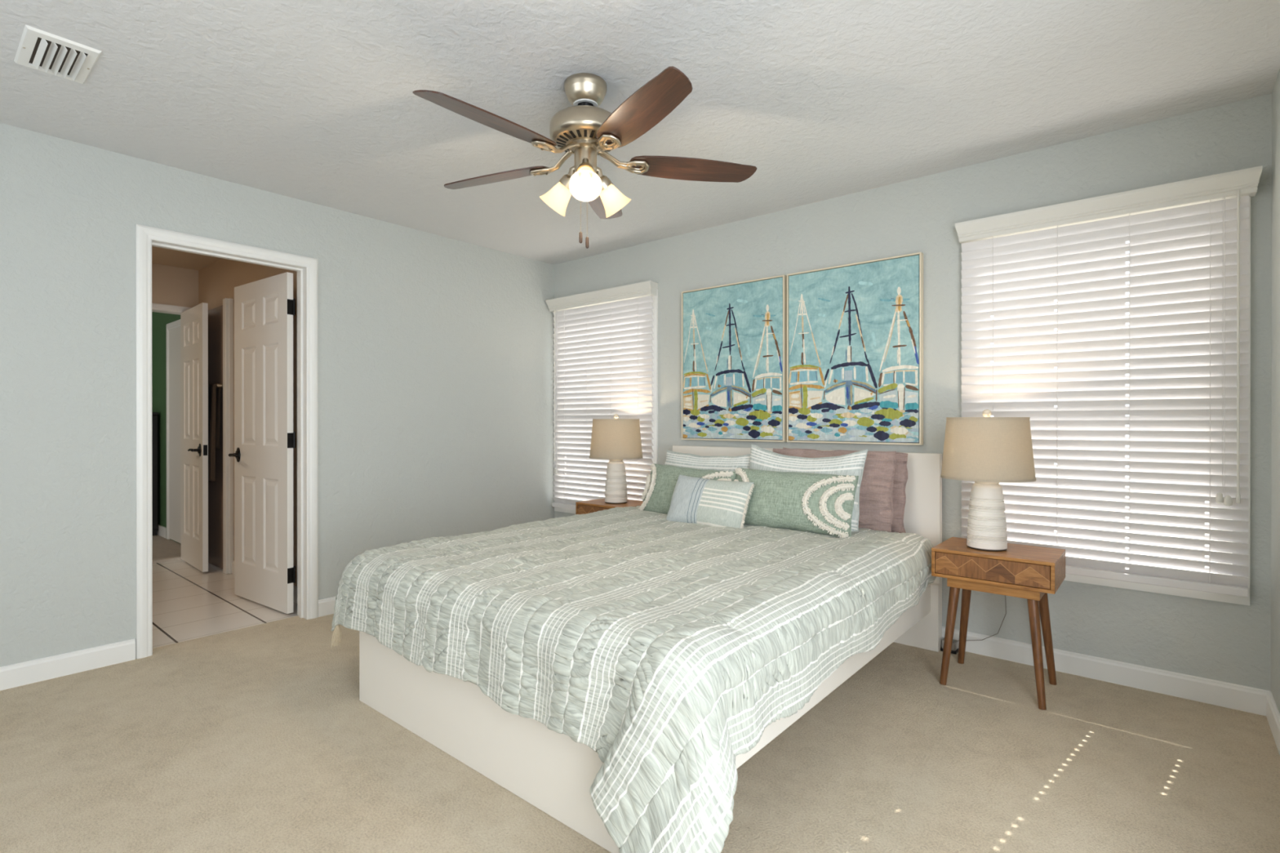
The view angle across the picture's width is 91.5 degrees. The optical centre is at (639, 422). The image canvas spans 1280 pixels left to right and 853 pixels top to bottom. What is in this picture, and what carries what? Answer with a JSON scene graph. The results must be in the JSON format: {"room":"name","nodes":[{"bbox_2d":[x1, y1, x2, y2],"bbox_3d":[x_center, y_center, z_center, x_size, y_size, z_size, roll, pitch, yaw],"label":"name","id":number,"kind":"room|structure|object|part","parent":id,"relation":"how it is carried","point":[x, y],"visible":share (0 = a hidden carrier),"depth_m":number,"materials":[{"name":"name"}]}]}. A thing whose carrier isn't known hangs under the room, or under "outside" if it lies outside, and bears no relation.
{"room":"bedroom","nodes":[
{"label":"bedroom","id":0,"kind":"room"},
{"bbox_2d":[151,311,180,543],"bbox_3d":[-5.040,-0.077,6.543,3.330,2.440,0.100,0,0,40],"label":"wall","id":1,"kind":"structure","parent":0,"point":[159,320],"depth_m":6.32,"materials":[{"name":"green paint"}]},
{"bbox_2d":[156,524,166,538],"bbox_3d":[-5.516,1.093,6.872,2.180,0.100,0.014,0,0,40],"label":"baseboard","id":2,"kind":"structure","parent":1,"relation":"attached to","point":[162,531],"depth_m":6.25,"materials":[{"name":"white paint"}]},
{"bbox_2d":[166,319,180,539],"bbox_3d":[-4.316,0.087,5.858,0.920,2.115,0.018,0,0,40],"label":"trim","id":3,"kind":"structure","parent":1,"relation":"attached to","point":[175,324],"depth_m":6.12,"materials":[{"name":"white paint"}]},
{"bbox_2d":[168,326,181,543],"bbox_3d":[-4.313,0.117,5.862,0.780,2.035,0.008,0,0,40],"label":"door","id":4,"kind":"structure","parent":1,"relation":"in","point":[175,445],"depth_m":5.97,"materials":[{"name":"white paint"}]},
{"bbox_2d":[152,534,182,563],"bbox_3d":[-6.022,1.245,5.379,3.330,0.200,2.950,0,0,40],"label":"floor","id":5,"kind":"structure","parent":0,"point":[164,550],"depth_m":5.58,"materials":[{"name":"carpet"}]},
{"bbox_2d":[151,412,158,535],"bbox_3d":[-5.431,0.518,6.506,1.120,1.250,0.423,0,0,40],"label":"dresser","id":6,"kind":"object","parent":5,"relation":"on","point":[154,415],"visible":0.02,"depth_m":6.30,"materials":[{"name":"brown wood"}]},
{"bbox_2d":[151,262,198,307],"bbox_3d":[-4.563,-0.073,4.430,0.120,2.440,2.380,0,0,40],"label":"wall","id":7,"kind":"structure","parent":0,"point":[171,285],"depth_m":5.17,"materials":[{"name":"beige paint"}]},
{"bbox_2d":[151,309,181,315],"bbox_3d":[-4.113,0.108,4.966,0.120,2.075,0.820,0,0,40],"label":"trim","id":8,"kind":"structure","parent":7,"relation":"attached to","point":[156,311],"depth_m":5.17,"materials":[{"name":"white paint"}]},
{"bbox_2d":[151,302,191,312],"bbox_3d":[-4.058,0.089,4.924,0.018,2.114,0.889,0,0,40],"label":"trim","id":9,"kind":"structure","parent":7,"relation":"attached to","point":[160,307],"depth_m":5.13,"materials":[{"name":"white paint"}]},
{"bbox_2d":[180,302,208,572],"bbox_3d":[-3.578,0.112,4.951,0.692,2.045,0.097,0,0,43],"label":"door","id":10,"kind":"structure","parent":7,"relation":"in","point":[193,321],"depth_m":4.90,"materials":[{"name":"white paint"}]},
{"bbox_3d":[-3.412,0.209,4.775,0.136,0.096,0.062,0,0,43],"label":"lever handle","id":11,"kind":"part","parent":10,"relation":"part of","materials":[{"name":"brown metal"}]},
{"bbox_3d":[-3.303,0.209,4.741,0.003,0.080,0.026,0,0,43],"label":"latch plate","id":12,"kind":"part","parent":10,"relation":"part of","materials":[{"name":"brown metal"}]},
{"bbox_2d":[208,385,211,481],"bbox_3d":[-3.333,0.081,4.838,0.054,0.751,0.048,0,0,40],"label":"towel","id":13,"kind":"object","parent":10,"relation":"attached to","point":[209,404],"visible":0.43,"depth_m":4.82,"materials":[{"name":"black fabric"}]},
{"bbox_2d":[198,257,297,586],"bbox_3d":[-2.890,-0.073,4.610,2.450,2.440,0.050,0,0,40],"label":"wall","id":14,"kind":"structure","parent":0,"point":[217,281],"depth_m":4.53,"materials":[{"name":"beige paint"}]},
{"bbox_2d":[208,305,222,568],"bbox_3d":[-3.425,0.112,5.010,0.695,2.043,0.028,0,0,40],"label":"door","id":15,"kind":"structure","parent":14,"relation":"in","point":[215,315],"depth_m":4.92,"materials":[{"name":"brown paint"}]},
{"bbox_2d":[216,383,222,387],"bbox_3d":[-3.404,-0.284,4.938,0.548,0.028,0.055,0,0,40],"label":"towel bar","id":16,"kind":"object","parent":15,"relation":"attached to","point":[219,385],"visible":0.34,"depth_m":4.76,"materials":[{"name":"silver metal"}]},
{"bbox_2d":[208,383,220,481],"bbox_3d":[-3.267,0.074,4.783,0.110,0.744,0.054,0,0,40],"label":"towel","id":17,"kind":"object","parent":16,"relation":"hanging from","point":[214,442],"visible":1,"depth_m":4.77,"materials":[{"name":"brown fabric"}]},
{"bbox_2d":[222,297,233,573],"bbox_3d":[-3.136,0.101,4.752,0.080,2.090,0.050,0,0,40],"label":"trim","id":18,"kind":"structure","parent":14,"relation":"attached to","point":[228,304],"depth_m":4.73,"materials":[{"name":"white paint"}]},
{"bbox_2d":[231,560,297,603],"bbox_3d":[-2.541,1.098,4.277,1.445,0.098,0.014,0,0,40],"label":"baseboard","id":19,"kind":"structure","parent":14,"relation":"attached to","point":[295,588],"depth_m":3.99,"materials":[{"name":"white paint"}]},
{"bbox_2d":[0,122,554,666],"bbox_3d":[-2.290,-0.071,3.327,0.120,2.440,4.780,0,0,40],"label":"wall","id":20,"kind":"structure","parent":0,"point":[435,353],"depth_m":3.36,"materials":[{"name":"grey paint"}]},
{"bbox_2d":[0,596,335,690],"bbox_3d":[-2.200,1.100,3.332,0.014,0.098,4.660,0,0,40],"label":"baseboard","id":21,"kind":"structure","parent":20,"relation":"attached to","point":[19,674],"depth_m":2.85,"materials":[{"name":"white paint"}]},
{"bbox_2d":[135,224,318,658],"bbox_3d":[-2.175,0.091,3.357,0.018,2.114,0.849,0,0,40],"label":"trim","id":22,"kind":"structure","parent":20,"relation":"attached to","point":[144,235],"depth_m":3.07,"materials":[{"name":"white paint"}]},
{"bbox_2d":[151,240,306,618],"bbox_3d":[-2.228,0.113,3.401,0.120,2.072,0.765,0,0,40],"label":"door frame","id":23,"kind":"structure","parent":20,"relation":"attached to","point":[301,271],"depth_m":3.66,"materials":[{"name":"white paint"}]},
{"bbox_2d":[228,271,295,613],"bbox_3d":[-2.374,0.121,3.925,0.737,2.030,0.159,0,0,36],"label":"door","id":24,"kind":"structure","parent":20,"relation":"in","point":[264,309],"depth_m":3.88,"materials":[{"name":"white paint"}]},
{"bbox_3d":[-2.616,0.210,4.040,0.136,0.096,0.062,0,0,36],"label":"lever handle","id":25,"kind":"part","parent":24,"relation":"part of","materials":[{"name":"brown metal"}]},
{"bbox_2d":[0,0,1279,270],"bbox_3d":[-1.544,-1.351,2.796,6.843,0.120,4.930,0,0,40],"label":"ceiling","id":26,"kind":"structure","parent":0,"point":[314,101],"depth_m":2.41,"materials":[{"name":"white paint"}]},
{"bbox_2d":[13,24,101,84],"bbox_3d":[-2.050,-1.280,2.194,0.316,0.020,0.190,0,0,40],"label":"ceiling vent","id":27,"kind":"object","parent":26,"relation":"in","point":[37,49],"visible":1,"depth_m":2.18,"materials":[{"name":"white metal"}]},
{"bbox_2d":[413,66,756,248],"bbox_3d":[-0.248,-0.976,2.352,1.296,0.628,1.263,0,0,40],"label":"ceiling fan","id":28,"kind":"object","parent":26,"relation":"hanging from","point":[584,130],"visible":1,"depth_m":2.30,"materials":[{"name":"brown wood"}]},
{"bbox_3d":[-0.491,-0.999,2.063,0.137,0.006,0.511,17,12,41],"label":"blade","id":29,"kind":"part","parent":28,"relation":"part of","materials":[{"name":"brown wood"}]},
{"bbox_3d":[-0.594,-1.000,2.550,0.511,0.006,0.137,0,13,24],"label":"blade","id":30,"kind":"part","parent":28,"relation":"part of","materials":[{"name":"brown wood"}]},
{"bbox_3d":[-0.327,-0.872,2.427,0.133,0.134,0.119,0,0,40],"label":"lamp shade","id":31,"kind":"part","parent":28,"relation":"part of","materials":[{"name":"white glass"}]},
{"bbox_3d":[-0.259,-0.961,2.401,0.046,0.057,0.030,0,0,25],"label":"lamp arm","id":32,"kind":"part","parent":28,"relation":"part of","materials":[{"name":"silver metal"}]},
{"bbox_3d":[-0.225,-0.828,2.369,0.002,0.213,0.002,0,0,40],"label":"pull chain","id":33,"kind":"part","parent":28,"relation":"part of","materials":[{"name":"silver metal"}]},
{"bbox_3d":[-0.203,-0.961,2.320,0.030,0.057,0.046,0,0,-5],"label":"lamp arm","id":34,"kind":"part","parent":28,"relation":"part of","materials":[{"name":"silver metal"}]},
{"bbox_3d":[-0.196,-0.872,2.242,0.125,0.134,0.125,0,0,40],"label":"lamp shade","id":35,"kind":"part","parent":28,"relation":"part of","materials":[{"name":"white glass"}]},
{"bbox_3d":[-0.200,-0.896,2.274,0.038,0.063,0.061,0,0,-15],"label":"bulb","id":36,"kind":"part","parent":28,"relation":"part of","materials":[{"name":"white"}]},
{"bbox_3d":[-0.200,-0.818,2.367,0.002,0.233,0.002,0,0,40],"label":"pull chain","id":37,"kind":"part","parent":28,"relation":"part of","materials":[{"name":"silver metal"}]},
{"bbox_3d":[-0.161,-0.961,2.410,0.046,0.057,0.030,0,0,-35],"label":"lamp arm","id":38,"kind":"part","parent":28,"relation":"part of","materials":[{"name":"silver metal"}]},
{"bbox_3d":[-0.163,-1.001,2.798,0.137,0.006,0.511,-13,-1,6],"label":"blade","id":39,"kind":"part","parent":28,"relation":"part of","materials":[{"name":"brown wood"}]},
{"bbox_3d":[-0.098,-0.872,2.447,0.119,0.134,0.133,0,0,40],"label":"lamp shade","id":40,"kind":"part","parent":28,"relation":"part of","materials":[{"name":"white glass"}]},
{"bbox_3d":[0.004,-0.999,2.010,0.137,0.006,0.511,15,-7,-29],"label":"blade","id":41,"kind":"part","parent":28,"relation":"part of","materials":[{"name":"brown wood"}]},
{"bbox_3d":[0.207,-1.000,2.465,0.511,0.006,0.137,0,-13,-12],"label":"blade","id":42,"kind":"part","parent":28,"relation":"part of","materials":[{"name":"brown wood"}]},
{"bbox_2d":[0,560,1279,852],"bbox_3d":[-1.506,1.250,2.768,6.743,0.200,4.930,0,0,40],"label":"floor","id":43,"kind":"structure","parent":0,"point":[260,738],"depth_m":2.09,"materials":[{"name":"beige carpet"}]},
{"bbox_2d":[575,497,643,514],"bbox_3d":[-0.160,0.850,4.324,0.458,0.597,0.350,0,0,40],"label":"nightstand","id":44,"kind":"object","parent":43,"relation":"on","point":[585,507],"visible":0.12,"depth_m":4.27,"materials":[{"name":"brown wood"}]},
{"bbox_3d":[-0.168,0.614,4.314,0.426,0.092,0.316,0,0,40],"label":"drawer","id":45,"kind":"part","parent":44,"relation":"part of","materials":[{"name":"brown wood"}]},
{"bbox_2d":[589,413,642,503],"bbox_3d":[-0.165,0.245,4.313,0.369,0.613,0.369,0,0,40],"label":"table lamp","id":46,"kind":"object","parent":44,"relation":"on","point":[615,440],"visible":1,"depth_m":4.19,"materials":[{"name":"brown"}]},
{"bbox_3d":[-0.165,-0.021,4.313,0.323,0.010,0.323,0,0,40],"label":"shade trim","id":47,"kind":"part","parent":46,"relation":"part of","materials":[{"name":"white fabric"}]},
{"bbox_3d":[-0.165,0.239,4.313,0.369,0.010,0.369,0,0,40],"label":"shade trim","id":48,"kind":"part","parent":46,"relation":"part of","materials":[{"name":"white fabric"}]},
{"bbox_3d":[-0.165,0.112,4.313,0.366,0.260,0.366,0,0,40],"label":"lamp shade","id":49,"kind":"part","parent":46,"relation":"part of","materials":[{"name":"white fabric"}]},
{"bbox_2d":[359,445,942,852],"bbox_3d":[0.188,0.654,2.891,1.699,0.991,2.214,0,0,40],"label":"bed","id":50,"kind":"object","parent":43,"relation":"on","point":[554,773],"visible":0.29,"depth_m":2.15,"materials":[{"name":"beige laminate"}]},
{"bbox_3d":[-0.510,0.965,2.052,1.677,0.372,0.030,0,0,40],"label":"footboard","id":51,"kind":"part","parent":50,"relation":"part of","materials":[{"name":"beige laminate"}]},
{"bbox_2d":[330,506,936,852],"bbox_3d":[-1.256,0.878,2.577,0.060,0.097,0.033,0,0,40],"label":"comforter","id":52,"kind":"object","parent":50,"relation":"on","point":[663,648],"visible":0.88,"depth_m":1.90,"materials":[{"name":"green fabric"}]},
{"bbox_2d":[638,463,737,514],"bbox_3d":[0.261,0.410,3.622,0.194,0.311,0.668,0,0,-41],"label":"lumbar pillow","id":53,"kind":"object","parent":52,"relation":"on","point":[660,484],"visible":0.49,"depth_m":3.67,"materials":[{"name":"green fabric"}]},
{"bbox_2d":[664,449,750,471],"bbox_3d":[0.380,0.382,3.746,0.666,0.414,0.194,0,0,44],"label":"pillow sham","id":54,"kind":"object","parent":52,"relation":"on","point":[730,464],"visible":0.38,"depth_m":3.71,"materials":[{"name":"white fabric"}]},
{"bbox_2d":[666,474,754,528],"bbox_3d":[0.368,0.433,3.342,0.487,0.278,0.179,0,0,38],"label":"throw pillow","id":55,"kind":"object","parent":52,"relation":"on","point":[703,501],"visible":0.9,"depth_m":3.28,"materials":[{"name":"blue fabric"}]},
{"bbox_2d":[733,467,858,537],"bbox_3d":[0.759,0.401,3.188,0.671,0.308,0.200,0,0,37],"label":"lumbar pillow","id":56,"kind":"object","parent":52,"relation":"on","point":[822,504],"visible":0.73,"depth_m":3.09,"materials":[{"name":"green fabric"}]},
{"bbox_2d":[749,444,867,531],"bbox_3d":[0.850,0.349,3.308,0.669,0.460,0.205,0,0,36],"label":"pillow sham","id":57,"kind":"object","parent":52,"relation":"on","point":[761,459],"visible":0.31,"depth_m":3.23,"materials":[{"name":"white fabric"}]},
{"bbox_3d":[0.884,0.652,3.721,1.694,0.991,0.048,0,0,40],"label":"headboard","id":58,"kind":"part","parent":50,"relation":"part of","materials":[{"name":"beige laminate"}]},
{"bbox_3d":[0.780,0.886,2.354,0.033,0.137,2.093,0,0,40],"label":"rail","id":59,"kind":"part","parent":50,"relation":"part of","materials":[{"name":"beige laminate"}]},
{"bbox_3d":[0.176,0.750,2.868,1.545,0.308,2.073,0,0,40],"label":"mattress","id":60,"kind":"object","parent":50,"relation":"on","visible":0},
{"bbox_2d":[773,448,896,532],"bbox_3d":[1.010,0.371,3.357,0.694,0.453,0.200,0,0,37],"label":"pillow","id":61,"kind":"object","parent":60,"relation":"on","point":[875,500],"visible":0.3,"depth_m":3.16,"materials":[{"name":"fabric"}]},
{"bbox_2d":[782,447,907,533],"bbox_3d":[1.095,0.373,3.414,0.707,0.455,0.163,0,0,40],"label":"pillow","id":62,"kind":"object","parent":60,"relation":"on","point":[900,476],"visible":0.06,"depth_m":3.19,"materials":[{"name":"fabric"}]},
{"bbox_2d":[940,638,958,654],"bbox_3d":[1.559,1.121,3.139,0.071,0.055,0.061,0,0,40],"label":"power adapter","id":63,"kind":"object","parent":43,"relation":"on","point":[954,650],"visible":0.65,"depth_m":3.11,"materials":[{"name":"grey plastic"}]},
{"bbox_2d":[931,537,1065,710],"bbox_3d":[1.577,0.853,2.747,0.458,0.597,0.350,0,0,40],"label":"nightstand","id":64,"kind":"object","parent":43,"relation":"on","point":[1029,572],"visible":0.98,"depth_m":2.65,"materials":[{"name":"brown wood"}]},
{"bbox_3d":[1.365,0.934,2.748,0.094,0.435,0.041,0,0,-12],"label":"leg","id":65,"kind":"part","parent":64,"relation":"part of","materials":[{"name":"brown wood"}]},
{"bbox_3d":[1.534,0.934,2.952,0.041,0.434,0.087,0,0,-13],"label":"leg","id":66,"kind":"part","parent":64,"relation":"part of","materials":[{"name":"brown wood"}]},
{"bbox_2d":[940,409,1035,641],"bbox_3d":[1.573,0.519,2.814,0.369,1.155,0.507,0,0,35],"label":"table lamp","id":67,"kind":"object","parent":64,"relation":"on","point":[988,451],"visible":1,"depth_m":2.65,"materials":[{"name":"white"}]},
{"bbox_3d":[1.658,0.822,3.030,0.087,0.548,0.253,0,0,-27],"label":"cord","id":68,"kind":"part","parent":67,"relation":"part of","materials":[{"name":"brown plastic"}]},
{"bbox_3d":[1.533,-0.018,2.757,0.323,0.010,0.323,0,0,40],"label":"shade trim","id":69,"kind":"part","parent":67,"relation":"part of","materials":[{"name":"white fabric"}]},
{"bbox_3d":[1.533,0.241,2.757,0.369,0.010,0.369,0,0,40],"label":"shade trim","id":70,"kind":"part","parent":67,"relation":"part of","materials":[{"name":"white fabric"}]},
{"bbox_3d":[1.533,0.115,2.757,0.366,0.260,0.366,0,0,40],"label":"lamp shade","id":71,"kind":"part","parent":67,"relation":"part of","materials":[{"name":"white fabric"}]},
{"bbox_3d":[1.569,0.617,2.737,0.426,0.092,0.316,0,0,40],"label":"drawer","id":72,"kind":"part","parent":64,"relation":"part of","materials":[{"name":"brown wood"}]},
{"bbox_3d":[1.614,0.934,2.538,0.041,0.435,0.094,0,0,2],"label":"leg","id":73,"kind":"part","parent":64,"relation":"part of","materials":[{"name":"brown wood"}]},
{"bbox_3d":[1.787,0.934,2.740,0.088,0.434,0.041,0,0,3],"label":"leg","id":74,"kind":"part","parent":64,"relation":"part of","materials":[{"name":"brown wood"}]},
{"bbox_2d":[554,93,1271,691],"bbox_3d":[0.932,-0.072,3.837,4.393,2.440,0.150,0,0,40],"label":"wall","id":75,"kind":"structure","parent":0,"point":[1214,640],"depth_m":3.00,"materials":[{"name":"grey paint"}]},
{"bbox_2d":[554,288,657,513],"bbox_3d":[-0.254,-0.111,4.795,1.070,1.666,0.112,0,0,40],"label":"window","id":76,"kind":"structure","parent":75,"relation":"in","point":[655,298],"depth_m":4.42,"materials":[{"name":"white paint"}]},
{"bbox_2d":[546,280,657,510],"bbox_3d":[-0.316,-0.154,4.717,1.087,1.668,0.112,0,0,40],"label":"window blind","id":77,"kind":"object","parent":76,"relation":"attached to","point":[602,340],"visible":0.91,"depth_m":4.72,"materials":[{"name":"white plastic"}]},
{"bbox_3d":[-0.666,-0.262,4.973,0.002,1.285,0.004,0,0,40],"label":"pull cord","id":78,"kind":"part","parent":77,"relation":"part of","materials":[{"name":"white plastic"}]},
{"bbox_3d":[-0.302,0.663,4.722,1.026,0.034,0.048,0,0,40],"label":"rail","id":79,"kind":"part","parent":77,"relation":"part of","materials":[{"name":"white"}]},
{"bbox_3d":[0.002,-0.133,4.463,0.002,1.560,0.054,0,0,40],"label":"ladder cord","id":80,"kind":"part","parent":77,"relation":"part of","materials":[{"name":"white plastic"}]},
{"bbox_2d":[681,275,786,442],"bbox_3d":[0.585,-0.386,3.999,0.762,1.003,0.041,0,0,40],"label":"wall art","id":81,"kind":"object","parent":75,"relation":"attached to","point":[734,335],"visible":1,"depth_m":3.96,"materials":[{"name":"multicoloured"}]},
{"bbox_2d":[786,252,923,444],"bbox_3d":[1.181,-0.385,3.498,0.762,1.003,0.041,0,0,40],"label":"wall art","id":82,"kind":"object","parent":75,"relation":"attached to","point":[855,331],"visible":1,"depth_m":3.46,"materials":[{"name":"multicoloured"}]},
{"bbox_2d":[942,626,1270,715],"bbox_3d":[0.879,1.099,3.777,4.153,0.098,0.014,0,0,40],"label":"baseboard","id":83,"kind":"structure","parent":75,"relation":"attached to","point":[1222,694],"depth_m":2.71,"materials":[{"name":"white paint"}]},
{"bbox_2d":[961,196,1250,605],"bbox_3d":[2.056,-0.108,2.851,1.043,1.666,0.112,0,0,40],"label":"window","id":84,"kind":"structure","parent":75,"relation":"in","point":[1092,580],"depth_m":2.57,"materials":[{"name":"white paint"}]},
{"bbox_2d":[955,165,1262,597],"bbox_3d":[1.997,-0.150,2.769,1.079,1.668,0.112,0,0,40],"label":"window blind","id":85,"kind":"object","parent":84,"relation":"attached to","point":[1187,332],"visible":0.96,"depth_m":2.69,"materials":[{"name":"white plastic"}]},
{"bbox_3d":[1.715,-0.131,3.021,0.002,1.560,0.054,0,0,40],"label":"ladder cord","id":86,"kind":"part","parent":85,"relation":"part of","materials":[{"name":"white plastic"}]},
{"bbox_3d":[1.913,-0.131,2.854,0.002,1.560,0.054,0,0,40],"label":"ladder cord","id":87,"kind":"part","parent":85,"relation":"part of","materials":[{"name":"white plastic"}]},
{"bbox_3d":[2.111,-0.130,2.688,0.002,1.560,0.054,0,0,40],"label":"ladder cord","id":88,"kind":"part","parent":85,"relation":"part of","materials":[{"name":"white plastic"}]},
{"bbox_3d":[2.000,0.666,2.785,1.028,0.034,0.048,0,0,40],"label":"rail","id":89,"kind":"part","parent":85,"relation":"part of","materials":[{"name":"white plastic"}]},
{"bbox_3d":[2.306,-0.130,2.524,0.002,1.560,0.054,0,0,40],"label":"ladder cord","id":90,"kind":"part","parent":85,"relation":"part of","materials":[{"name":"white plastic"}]},
{"bbox_3d":[2.308,-0.300,2.470,0.002,1.200,0.004,0,0,40],"label":"pull cord","id":91,"kind":"part","parent":85,"relation":"part of","materials":[{"name":"white plastic"}]},
{"bbox_3d":[2.312,-0.300,2.466,0.002,1.200,0.004,0,0,40],"label":"pull cord","id":92,"kind":"part","parent":85,"relation":"part of","materials":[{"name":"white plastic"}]},
{"bbox_2d":[893,582,940,652],"bbox_3d":[0.856,0.982,3.685,1.699,0.333,0.043,0,0,40],"label":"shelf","id":93,"kind":"object","parent":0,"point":[926,633],"depth_m":3.15,"materials":[{"name":"laminate"}]},
{"bbox_2d":[1271,69,1279,713],"bbox_3d":[1.028,-0.067,0.633,0.120,2.440,4.930,0,0,40],"label":"wall","id":94,"kind":"structure","parent":0,"point":[1275,348],"depth_m":2.34,"materials":[{"name":"grey paint"}]},
{"bbox_2d":[1266,691,1279,755],"bbox_3d":[0.967,1.104,0.667,0.014,0.098,4.660,0,0,40],"label":"baseboard","id":95,"kind":"structure","parent":94,"relation":"attached to","point":[1273,715],"depth_m":2.29,"materials":[{"name":"white paint"}]},
{"label":"outside","id":96,"kind":"structure","parent":0,"visible":0},
{"bbox_2d":[573,469,1217,573],"bbox_3d":[6.146,1.415,8.601,22.000,0.150,13.850,0,0,40],"label":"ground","id":97,"kind":"structure","parent":96,"point":[634,469],"depth_m":7.61,"materials":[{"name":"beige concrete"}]}
]}

